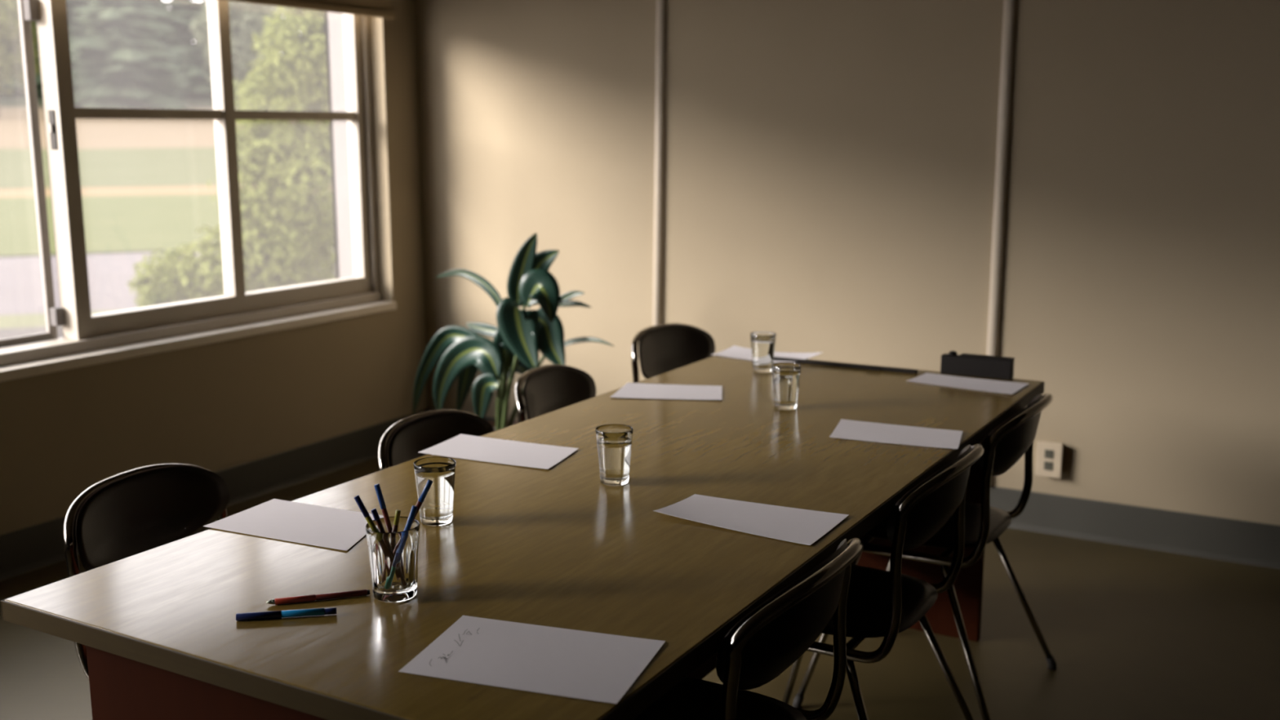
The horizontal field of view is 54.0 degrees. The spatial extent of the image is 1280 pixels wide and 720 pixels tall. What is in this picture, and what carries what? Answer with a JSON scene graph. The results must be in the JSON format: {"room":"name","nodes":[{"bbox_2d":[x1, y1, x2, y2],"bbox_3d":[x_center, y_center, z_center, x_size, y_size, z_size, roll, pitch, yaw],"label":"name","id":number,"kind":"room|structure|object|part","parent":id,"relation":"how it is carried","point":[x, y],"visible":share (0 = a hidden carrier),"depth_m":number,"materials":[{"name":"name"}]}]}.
{"room":"meeting room","nodes":[
{"label":"meeting room","id":0,"kind":"room"},
{"bbox_2d":[0,0,428,535],"bbox_3d":[-2.991,-0.156,2.438,0.264,3.450,8.023,6,12,29],"label":"wall","id":1,"kind":"structure","parent":0,"point":[215,406],"depth_m":4.88,"materials":[{"name":"paint"}]},
{"bbox_2d":[0,0,382,366],"bbox_3d":[-2.499,-0.633,3.195,0.120,1.582,5.253,6,12,29],"label":"window","id":2,"kind":"structure","parent":1,"relation":"in","point":[83,331],"depth_m":4.71,"materials":[{"name":"paint"}]},
{"bbox_2d":[0,0,65,347],"bbox_3d":[-2.428,-0.667,3.426,0.066,1.520,1.770,6,12,29],"label":"window","id":3,"kind":"structure","parent":2,"relation":"attached to","point":[28,10],"depth_m":4.20,"materials":[{"name":"paint"}]},
{"bbox_3d":[-2.444,0.057,3.576,0.020,0.040,1.693,6,12,29],"label":"rail","id":4,"kind":"part","parent":3,"relation":"part of","materials":[{"name":"paint"}]},
{"bbox_3d":[-1.945,-0.766,4.154,0.010,0.030,0.008,6,12,29],"label":"latch knob","id":5,"kind":"part","parent":2,"relation":"part of","materials":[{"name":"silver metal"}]},
{"bbox_3d":[-1.571,-0.221,4.919,0.060,0.070,1.375,6,12,29],"label":"rail","id":6,"kind":"part","parent":2,"relation":"part of","materials":[{"name":"paint"}]},
{"bbox_2d":[225,0,395,18],"bbox_3d":[-1.874,-1.462,3.841,0.065,0.568,3.379,6,12,29],"label":"roller blind","id":7,"kind":"object","parent":2,"relation":"attached to","point":[373,8],"visible":1,"depth_m":5.06,"materials":[{"name":"fabric"}]},
{"bbox_2d":[0,300,396,382],"bbox_3d":[-2.426,0.170,3.295,0.091,0.034,5.287,6,12,29],"label":"sill","id":8,"kind":"structure","parent":1,"relation":"attached to","point":[28,369],"depth_m":4.54,"materials":[{"name":"paint"}]},
{"bbox_2d":[0,408,428,581],"bbox_3d":[-2.871,0.893,2.560,0.011,0.143,7.623,6,12,29],"label":"baseboard","id":9,"kind":"structure","parent":1,"relation":"attached to","point":[37,546],"depth_m":4.94,"materials":[{"name":"plastic"}]},
{"bbox_2d":[324,11,354,279],"bbox_3d":[-1.256,-1.007,5.537,0.120,2.295,0.185,6,12,29],"label":"reveal","id":10,"kind":"structure","parent":1,"relation":"attached to","point":[334,22],"depth_m":5.47,"materials":[{"name":"paint"}]},
{"bbox_2d":[0,453,1279,719],"bbox_3d":[0.276,1.334,0.801,7.271,0.100,7.623,6,12,29],"label":"floor","id":11,"kind":"structure","parent":0,"point":[1130,633],"depth_m":3.45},
{"bbox_2d":[62,463,229,679],"bbox_3d":[-0.800,0.603,2.482,0.520,0.737,0.599,4,11,20],"label":"chair","id":12,"kind":"object","parent":11,"relation":"on","point":[130,513],"visible":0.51,"depth_m":2.50,"materials":[{"name":"plastic"}]},
{"bbox_3d":[-0.984,0.312,2.496,0.079,0.162,0.424,4,11,20],"label":"backrest","id":13,"kind":"part","parent":12,"relation":"part of","materials":[{"name":"plastic"}]},
{"bbox_2d":[377,408,493,470],"bbox_3d":[-0.312,0.516,2.933,0.520,0.745,0.599,5,11,25],"label":"chair","id":14,"kind":"object","parent":11,"relation":"on","point":[409,436],"visible":0.29,"depth_m":2.96,"materials":[{"name":"plastic"}]},
{"bbox_2d":[412,232,613,431],"bbox_3d":[-0.504,0.037,4.735,0.856,1.038,0.316,6,12,29],"label":"potted plant","id":15,"kind":"object","parent":11,"relation":"on","point":[519,335],"visible":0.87,"depth_m":4.68,"materials":[{"name":"green plant"}]},
{"bbox_3d":[-0.534,0.182,4.739,0.022,0.232,0.083,-1,10,-7],"label":"stem","id":16,"kind":"part","parent":15,"relation":"part of","materials":[{"name":"green plant"}]},
{"bbox_3d":[-0.524,0.404,4.814,0.316,0.287,0.316,6,12,29],"label":"pot","id":17,"kind":"part","parent":15,"relation":"part of","materials":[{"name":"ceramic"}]},
{"bbox_3d":[-0.497,0.045,4.732,0.104,0.500,0.032,6,12,29],"label":"stem","id":18,"kind":"part","parent":15,"relation":"part of","materials":[{"name":"green plant"}]},
{"bbox_3d":[-0.473,0.046,4.692,0.148,0.516,0.048,6,12,29],"label":"stem","id":19,"kind":"part","parent":15,"relation":"part of","materials":[{"name":"green plant"}]},
{"bbox_3d":[-0.414,0.039,4.734,0.213,0.517,0.023,2,11,11],"label":"stem","id":20,"kind":"part","parent":15,"relation":"part of","materials":[{"name":"green plant"}]},
{"bbox_2d":[0,355,1044,719],"bbox_3d":[0.083,0.566,2.667,0.951,0.740,2.386,6,12,29],"label":"conference table","id":21,"kind":"object","parent":11,"relation":"on","point":[557,546],"visible":0.87,"depth_m":1.98,"materials":[{"name":"laminate"}]},
{"bbox_3d":[-0.482,0.758,1.700,0.700,0.710,0.030,6,12,29],"label":"panel","id":22,"kind":"part","parent":21,"relation":"part of","materials":[{"name":"brown wood"}]},
{"bbox_2d":[235,607,336,621],"bbox_3d":[-0.491,0.353,1.748,0.135,0.010,0.010,-2,11,-9],"label":"pen","id":23,"kind":"object","parent":21,"relation":"on","point":[316,611],"visible":1,"depth_m":1.74,"materials":[{"name":"blue plastic"}]},
{"bbox_2d":[203,498,383,551],"bbox_3d":[-0.571,0.281,2.164,0.304,0.001,0.179,5,11,24],"label":"paper sheet","id":24,"kind":"object","parent":21,"relation":"on","point":[274,518],"visible":0.93,"depth_m":2.16,"materials":[{"name":"white paper"}]},
{"bbox_2d":[266,589,369,604],"bbox_3d":[-0.463,0.342,1.812,0.145,0.009,0.009,-3,11,-16],"label":"pen","id":25,"kind":"object","parent":21,"relation":"on","point":[364,592],"visible":1,"depth_m":1.81,"materials":[{"name":"red plastic"}]},
{"bbox_2d":[365,516,419,602],"bbox_3d":[-0.356,0.290,1.821,0.077,0.108,0.077,6,12,29],"label":"tumbler","id":26,"kind":"object","parent":21,"relation":"on","point":[393,556],"visible":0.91,"depth_m":1.80,"materials":[{"name":"clear glass"}]},
{"bbox_2d":[353,494,378,532],"bbox_3d":[-0.372,0.261,1.806,0.073,0.138,0.008,0,10,0],"label":"pen","id":27,"kind":"object","parent":26,"relation":"in","point":[357,498],"visible":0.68,"depth_m":1.79,"materials":[{"name":"blue plastic"}]},
{"bbox_2d":[370,508,385,532],"bbox_3d":[-0.363,0.270,1.816,0.046,0.116,0.008,0,10,0],"label":"pen","id":28,"kind":"object","parent":26,"relation":"in","point":[374,511],"visible":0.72,"depth_m":1.81,"materials":[{"name":"blue plastic"}]},
{"bbox_2d":[373,484,392,532],"bbox_3d":[-0.364,0.251,1.837,0.042,0.145,0.008,0,10,0],"label":"pen","id":29,"kind":"object","parent":26,"relation":"in","point":[377,486],"visible":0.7,"depth_m":1.83,"materials":[{"name":"blue plastic"}]},
{"bbox_2d":[391,509,400,532],"bbox_3d":[-0.362,0.271,1.834,0.029,0.108,0.007,0,10,0],"label":"pen","id":30,"kind":"object","parent":26,"relation":"in","point":[397,513],"visible":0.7,"depth_m":1.82,"materials":[{"name":"plastic"}]},
{"bbox_2d":[404,505,417,530],"bbox_3d":[-0.342,0.269,1.800,0.051,0.124,0.008,-2,11,-10],"label":"pen","id":31,"kind":"object","parent":26,"relation":"in","point":[410,520],"visible":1,"depth_m":1.79,"materials":[{"name":"blue plastic"}]},
{"bbox_2d":[403,479,432,530],"bbox_3d":[-0.340,0.249,1.821,0.084,0.157,0.008,0,10,0],"label":"pen","id":32,"kind":"object","parent":26,"relation":"in","point":[428,483],"visible":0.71,"depth_m":1.81,"materials":[{"name":"blue plastic"}]},
{"bbox_2d":[413,457,456,526],"bbox_3d":[-0.352,0.228,2.165,0.072,0.107,0.072,6,12,29],"label":"tumbler","id":33,"kind":"object","parent":21,"relation":"on","point":[436,509],"visible":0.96,"depth_m":2.14,"materials":[{"name":"clear glass"}]},
{"bbox_2d":[418,434,578,469],"bbox_3d":[-0.290,0.192,2.647,0.320,0.003,0.174,5,11,25],"label":"paper sheet","id":34,"kind":"object","parent":21,"relation":"on","point":[461,446],"visible":1,"depth_m":2.65,"materials":[{"name":"white paper"}]},
{"bbox_2d":[398,615,665,703],"bbox_3d":[-0.136,0.381,1.615,0.294,0.002,0.194,3,11,18],"label":"paper sheet","id":35,"kind":"object","parent":21,"relation":"on","point":[534,658],"visible":1,"depth_m":1.61,"materials":[{"name":"white paper"}]},
{"bbox_2d":[595,424,633,486],"bbox_3d":[-0.049,0.183,2.407,0.072,0.107,0.072,6,12,29],"label":"tumbler","id":36,"kind":"object","parent":21,"relation":"on","point":[614,442],"visible":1,"depth_m":2.38,"materials":[{"name":"clear glass"}]},
{"bbox_2d":[609,382,721,399],"bbox_3d":[0.076,0.081,3.250,0.283,0.003,0.188,1,10,7],"label":"paper sheet","id":37,"kind":"object","parent":21,"relation":"on","point":[630,390],"visible":1,"depth_m":3.24,"materials":[{"name":"white paper"}]},
{"bbox_2d":[653,493,848,545],"bbox_3d":[0.191,0.271,2.194,0.304,0.008,0.187,6,12,29],"label":"paper sheet","id":38,"kind":"object","parent":21,"relation":"on","point":[800,526],"visible":1,"depth_m":2.19,"materials":[{"name":"white paper"}]},
{"bbox_2d":[750,331,776,373],"bbox_3d":[0.344,-0.021,3.519,0.072,0.107,0.072,6,12,29],"label":"tumbler","id":39,"kind":"object","parent":21,"relation":"on","point":[762,343],"visible":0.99,"depth_m":3.50,"materials":[{"name":"clear glass"}]},
{"bbox_2d":[712,345,822,363],"bbox_3d":[0.369,-0.018,3.725,0.318,0.024,0.130,7,13,35],"label":"paper sheet","id":40,"kind":"object","parent":21,"relation":"on","point":[736,352],"visible":0.71,"depth_m":3.75,"materials":[{"name":"white paper"}]},
{"bbox_3d":[0.081,0.473,2.643,0.024,0.490,2.230,6,12,29],"label":"stretcher panel","id":41,"kind":"part","parent":21,"relation":"part of","materials":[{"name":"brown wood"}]},
{"bbox_2d":[771,362,801,410],"bbox_3d":[0.354,0.064,3.052,0.072,0.107,0.072,6,12,29],"label":"tumbler","id":42,"kind":"object","parent":21,"relation":"on","point":[785,375],"visible":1,"depth_m":3.03,"materials":[{"name":"clear glass"}]},
{"bbox_2d":[773,356,917,373],"bbox_3d":[0.579,0.013,3.593,0.430,0.012,0.028,5,12,28],"label":"ruler","id":43,"kind":"object","parent":21,"relation":"on","point":[775,358],"visible":0.89,"depth_m":3.58,"materials":[{"name":"black plastic"}]},
{"bbox_2d":[829,418,962,448],"bbox_3d":[0.570,0.164,2.793,0.294,0.003,0.182,4,11,22],"label":"paper sheet","id":44,"kind":"object","parent":21,"relation":"on","point":[846,428],"visible":1,"depth_m":2.79,"materials":[{"name":"white paper"}]},
{"bbox_3d":[0.644,0.405,3.627,0.700,0.710,0.030,6,12,29],"label":"panel","id":45,"kind":"part","parent":21,"relation":"part of","materials":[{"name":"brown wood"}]},
{"bbox_2d":[906,373,1028,394],"bbox_3d":[0.868,0.062,3.347,0.290,0.003,0.160,6,12,32],"label":"paper sheet","id":46,"kind":"object","parent":21,"relation":"on","point":[981,384],"visible":1,"depth_m":3.35,"materials":[{"name":"white paper"}]},
{"bbox_2d":[940,351,1014,380],"bbox_3d":[0.925,0.012,3.449,0.195,0.065,0.033,6,12,29],"label":"box","id":47,"kind":"object","parent":21,"relation":"on","point":[999,367],"visible":1,"depth_m":3.43,"materials":[{"name":"plastic"}]},
{"bbox_3d":[0.866,-0.020,3.478,0.024,0.012,0.024,6,12,29],"label":"knob","id":48,"kind":"part","parent":47,"relation":"part of","materials":[{"name":"black plastic"}]},
{"bbox_3d":[0.947,-0.008,3.432,0.143,0.005,0.033,6,12,29],"label":"lid","id":49,"kind":"part","parent":47,"relation":"part of","materials":[{"name":"black plastic"}]},
{"bbox_2d":[514,364,596,422],"bbox_3d":[-0.067,0.408,3.508,0.520,0.749,0.599,4,11,23],"label":"chair","id":50,"kind":"object","parent":11,"relation":"on","point":[547,388],"visible":0.37,"depth_m":3.56,"materials":[{"name":"plastic"}]},
{"bbox_2d":[631,323,715,382],"bbox_3d":[0.254,0.285,4.135,0.520,0.764,0.599,8,13,37],"label":"chair","id":51,"kind":"object","parent":11,"relation":"on","point":[664,348],"visible":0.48,"depth_m":4.21,"materials":[{"name":"plastic"}]},
{"bbox_2d":[632,537,863,719],"bbox_3d":[0.074,0.657,2.013,0.520,0.797,0.599,6,12,29],"label":"chair","id":52,"kind":"object","parent":11,"relation":"on","point":[770,638],"visible":0.94,"depth_m":1.82,"materials":[{"name":"plastic"}]},
{"bbox_3d":[0.052,0.605,2.016,0.396,0.029,0.400,6,12,29],"label":"seat","id":53,"kind":"part","parent":52,"relation":"part of","materials":[{"name":"plastic"}]},
{"bbox_3d":[0.242,0.372,1.862,0.079,0.176,0.424,6,12,29],"label":"backrest","id":54,"kind":"part","parent":52,"relation":"part of","materials":[{"name":"plastic"}]},
{"bbox_2d":[782,444,984,719],"bbox_3d":[0.423,0.549,2.610,0.520,0.794,0.599,6,12,29],"label":"chair","id":55,"kind":"object","parent":11,"relation":"on","point":[886,604],"visible":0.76,"depth_m":2.42,"materials":[{"name":"plastic"}]},
{"bbox_3d":[0.374,0.671,2.925,0.018,0.419,0.161,-6,12,-30],"label":"leg","id":56,"kind":"part","parent":55,"relation":"part of","materials":[{"name":"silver metal"}]},
{"bbox_3d":[0.445,0.775,2.359,0.018,0.421,0.214,-6,12,-30],"label":"leg","id":57,"kind":"part","parent":55,"relation":"part of","materials":[{"name":"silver metal"}]},
{"bbox_3d":[0.401,0.497,2.613,0.396,0.029,0.400,6,12,29],"label":"seat","id":58,"kind":"part","parent":55,"relation":"part of","materials":[{"name":"plastic"}]},
{"bbox_3d":[0.591,0.265,2.459,0.079,0.175,0.424,6,12,29],"label":"backrest","id":59,"kind":"part","parent":55,"relation":"part of","materials":[{"name":"plastic"}]},
{"bbox_3d":[0.682,0.700,2.767,0.213,0.421,0.019,0,10,0],"label":"leg","id":60,"kind":"part","parent":55,"relation":"part of","materials":[{"name":"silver metal"}]},
{"bbox_2d":[792,393,1057,719],"bbox_3d":[0.734,0.456,3.141,0.520,0.785,0.599,6,12,29],"label":"chair","id":61,"kind":"object","parent":11,"relation":"on","point":[1014,437],"visible":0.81,"depth_m":2.94,"materials":[{"name":"plastic"}]},
{"bbox_3d":[0.461,0.647,3.070,0.160,0.414,0.019,0,10,-1],"label":"leg","id":62,"kind":"part","parent":61,"relation":"part of","materials":[{"name":"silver metal"}]},
{"bbox_3d":[0.685,0.577,3.455,0.018,0.414,0.161,-6,12,-30],"label":"leg","id":63,"kind":"part","parent":61,"relation":"part of","materials":[{"name":"silver metal"}]},
{"bbox_3d":[0.712,0.405,3.144,0.396,0.029,0.400,6,12,29],"label":"seat","id":64,"kind":"part","parent":61,"relation":"part of","materials":[{"name":"plastic"}]},
{"bbox_3d":[0.756,0.680,2.889,0.018,0.416,0.214,-6,12,-30],"label":"leg","id":65,"kind":"part","parent":61,"relation":"part of","materials":[{"name":"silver metal"}]},
{"bbox_3d":[0.902,0.176,2.991,0.079,0.173,0.424,6,12,29],"label":"backrest","id":66,"kind":"part","parent":61,"relation":"part of","materials":[{"name":"plastic"}]},
{"bbox_3d":[0.993,0.605,3.297,0.213,0.416,0.019,0,10,0],"label":"leg","id":67,"kind":"part","parent":61,"relation":"part of","materials":[{"name":"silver metal"}]},
{"bbox_2d":[415,0,1279,525],"bbox_3d":[2.224,-0.695,3.877,7.271,2.820,0.200,6,12,29],"label":"wall","id":68,"kind":"structure","parent":0,"point":[830,165],"depth_m":4.49,"materials":[{"name":"paint"}]},
{"bbox_2d":[653,0,666,325],"bbox_3d":[0.076,-0.947,4.956,0.073,2.607,0.023,6,12,29],"label":"batten","id":69,"kind":"object","parent":68,"relation":"attached to","point":[661,5],"visible":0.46,"depth_m":4.98,"materials":[{"name":"paint"}]},
{"bbox_2d":[428,408,1279,568],"bbox_3d":[2.173,0.618,4.024,7.271,0.143,0.011,6,12,29],"label":"baseboard","id":70,"kind":"structure","parent":68,"relation":"attached to","point":[1233,540],"depth_m":4.28,"materials":[{"name":"plastic"}]},
{"bbox_2d":[986,0,1017,486],"bbox_3d":[1.243,-0.828,4.295,0.042,2.607,0.023,6,12,29],"label":"batten","id":71,"kind":"object","parent":68,"relation":"attached to","point":[1010,6],"visible":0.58,"depth_m":4.32,"materials":[{"name":"paint"}]},
{"bbox_2d":[1035,440,1062,478],"bbox_3d":[1.431,0.345,4.389,0.086,0.124,0.043,6,12,29],"label":"power outlet","id":72,"kind":"object","parent":68,"relation":"attached to","point":[1049,454],"visible":1,"depth_m":4.37,"materials":[{"name":"white plastic"}]},
{"bbox_2d":[1044,461,1053,471],"bbox_3d":[1.421,0.368,4.376,0.030,0.031,0.003,6,12,29],"label":"socket","id":73,"kind":"object","parent":72,"relation":"attached to","point":[1048,465],"depth_m":4.37,"materials":[{"name":"black plastic"}]},
{"bbox_2d":[1044,448,1053,458],"bbox_3d":[1.421,0.327,4.368,0.030,0.031,0.003,6,12,29],"label":"socket","id":74,"kind":"object","parent":72,"relation":"attached to","point":[1048,453],"depth_m":4.37,"materials":[{"name":"black plastic"}]},
{"label":"outside","id":75,"kind":"structure","parent":0,"visible":0},
{"bbox_2d":[0,183,332,197],"bbox_3d":[-14.935,-5.524,40.829,122.308,0.016,142.923,6,12,29],"label":"track","id":76,"kind":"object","parent":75,"point":[184,189],"visible":0.07,"depth_m":39.90,"materials":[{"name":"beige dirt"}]},
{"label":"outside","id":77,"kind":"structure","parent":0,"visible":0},
{"bbox_2d":[0,146,331,188],"bbox_3d":[-21.923,-9.315,58.903,180.376,0.948,206.270,6,12,29],"label":"meadow","id":78,"kind":"structure","parent":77,"point":[137,166],"depth_m":55.35,"materials":[{"name":"green plant"}]},
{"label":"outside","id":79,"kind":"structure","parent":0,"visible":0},
{"bbox_2d":[0,88,328,108],"bbox_3d":[-59.267,-35.193,158.633,293.305,8.844,318.063,6,12,29],"label":"hillside","id":80,"kind":"structure","parent":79,"point":[15,99],"depth_m":110.77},
{"bbox_2d":[0,66,25,95],"bbox_3d":[-61.754,-31.716,110.873,15.161,17.563,14.219,1,10,8],"label":"conifer tree","id":81,"kind":"object","parent":80,"relation":"on","point":[7,87],"visible":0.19,"depth_m":112.60,"materials":[{"name":"green plant"}]},
{"bbox_2d":[0,0,39,84],"bbox_3d":[-60.774,-34.980,123.781,14.044,16.268,13.171,-3,11,-16],"label":"conifer tree","id":82,"kind":"object","parent":80,"relation":"on","point":[34,24],"visible":0.02,"depth_m":121.72,"materials":[{"name":"green plant"}]},
{"bbox_2d":[15,0,100,98],"bbox_3d":[-51.760,-32.372,115.507,12.873,16.865,13.349,-4,11,-23],"label":"conifer tree","id":83,"kind":"object","parent":80,"relation":"on","point":[76,29],"visible":0.2,"depth_m":112.54,"materials":[{"name":"green plant"}]},
{"bbox_2d":[41,0,191,109],"bbox_3d":[-44.060,-28.780,106.274,12.077,15.822,12.523,-9,13,-39],"label":"conifer tree","id":84,"kind":"object","parent":80,"relation":"on","point":[122,67],"visible":0.97,"depth_m":104.34,"materials":[{"name":"green plant"}]},
{"bbox_2d":[140,0,169,39],"bbox_3d":[-50.745,-36.114,128.340,13.097,16.546,12.630,-4,11,-20],"label":"conifer tree","id":85,"kind":"object","parent":80,"relation":"on","point":[154,2],"visible":0.02,"depth_m":128.31,"materials":[{"name":"green plant"}]},
{"bbox_2d":[146,0,258,99],"bbox_3d":[-42.570,-32.564,118.300,13.256,16.373,14.135,1,10,4],"label":"conifer tree","id":86,"kind":"object","parent":80,"relation":"on","point":[182,11],"visible":0.48,"depth_m":116.32,"materials":[{"name":"green plant"}]},
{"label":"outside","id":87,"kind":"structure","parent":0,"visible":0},
{"bbox_2d":[0,192,331,256],"bbox_3d":[-10.609,-3.357,28.930,117.316,0.001,134.485,6,12,29],"label":"lawn","id":88,"kind":"structure","parent":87,"point":[118,223],"depth_m":26.32,"materials":[{"name":"green plant"}]},
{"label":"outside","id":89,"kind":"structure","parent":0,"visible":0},
{"bbox_2d":[0,248,336,315],"bbox_3d":[-6.198,-1.166,17.025,83.052,0.001,96.847,6,12,29],"label":"pavement","id":90,"kind":"structure","parent":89,"point":[21,292],"depth_m":16.13,"materials":[{"name":"concrete"}]},
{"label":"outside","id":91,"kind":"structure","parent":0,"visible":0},
{"bbox_2d":[0,106,329,149],"bbox_3d":[-33.883,-17.055,91.018,208.394,3.156,238.120,6,12,29],"label":"stubble field","id":92,"kind":"structure","parent":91,"point":[91,133],"depth_m":84.66,"materials":[{"name":"beige plant"}]},
{"bbox_2d":[0,0,40,95],"bbox_3d":[-48.049,-23.252,92.646,8.882,11.726,7.100,6,12,29],"label":"leafy tree","id":93,"kind":"object","parent":92,"relation":"on","point":[10,32],"visible":0.77,"depth_m":91.81,"materials":[{"name":"green plant"}]},
{"bbox_2d":[190,0,299,106],"bbox_3d":[-30.605,-24.281,98.779,8.879,11.476,7.195,6,12,29],"label":"leafy tree","id":94,"kind":"object","parent":92,"relation":"on","point":[246,19],"visible":0.4,"depth_m":97.07,"materials":[{"name":"green plant"}]},
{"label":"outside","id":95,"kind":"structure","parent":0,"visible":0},
{"bbox_2d":[0,309,124,328],"bbox_3d":[-4.757,-0.472,13.151,52.381,0.001,62.119,6,12,29],"label":"verge","id":96,"kind":"structure","parent":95,"point":[15,321],"depth_m":12.78,"materials":[{"name":"green plant"}]},
{"bbox_2d":[126,200,324,307],"bbox_3d":[-4.329,-1.039,13.181,2.001,1.234,1.284,-4,11,-20],"label":"bush","id":97,"kind":"object","parent":96,"relation":"on","point":[189,277],"visible":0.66,"depth_m":12.93,"materials":[{"name":"green plant"}]},
{"bbox_2d":[207,6,336,287],"bbox_3d":[-3.764,-2.427,13.461,1.657,3.864,1.804,6,12,29],"label":"tree","id":98,"kind":"object","parent":96,"relation":"on","point":[287,171],"visible":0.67,"depth_m":13.13,"materials":[{"name":"green plant"}]},
{"bbox_3d":[-3.744,-1.694,13.638,0.480,2.352,0.067,-1,10,-7],"label":"stem","id":99,"kind":"part","parent":98,"relation":"part of","materials":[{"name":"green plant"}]},
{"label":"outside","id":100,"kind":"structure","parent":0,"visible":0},
{"bbox_2d":[0,325,62,338],"bbox_3d":[-3.095,0.328,8.663,32.490,0.001,36.288,6,12,29],"label":"yard","id":101,"kind":"structure","parent":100,"point":[5,333],"depth_m":11.94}
]}

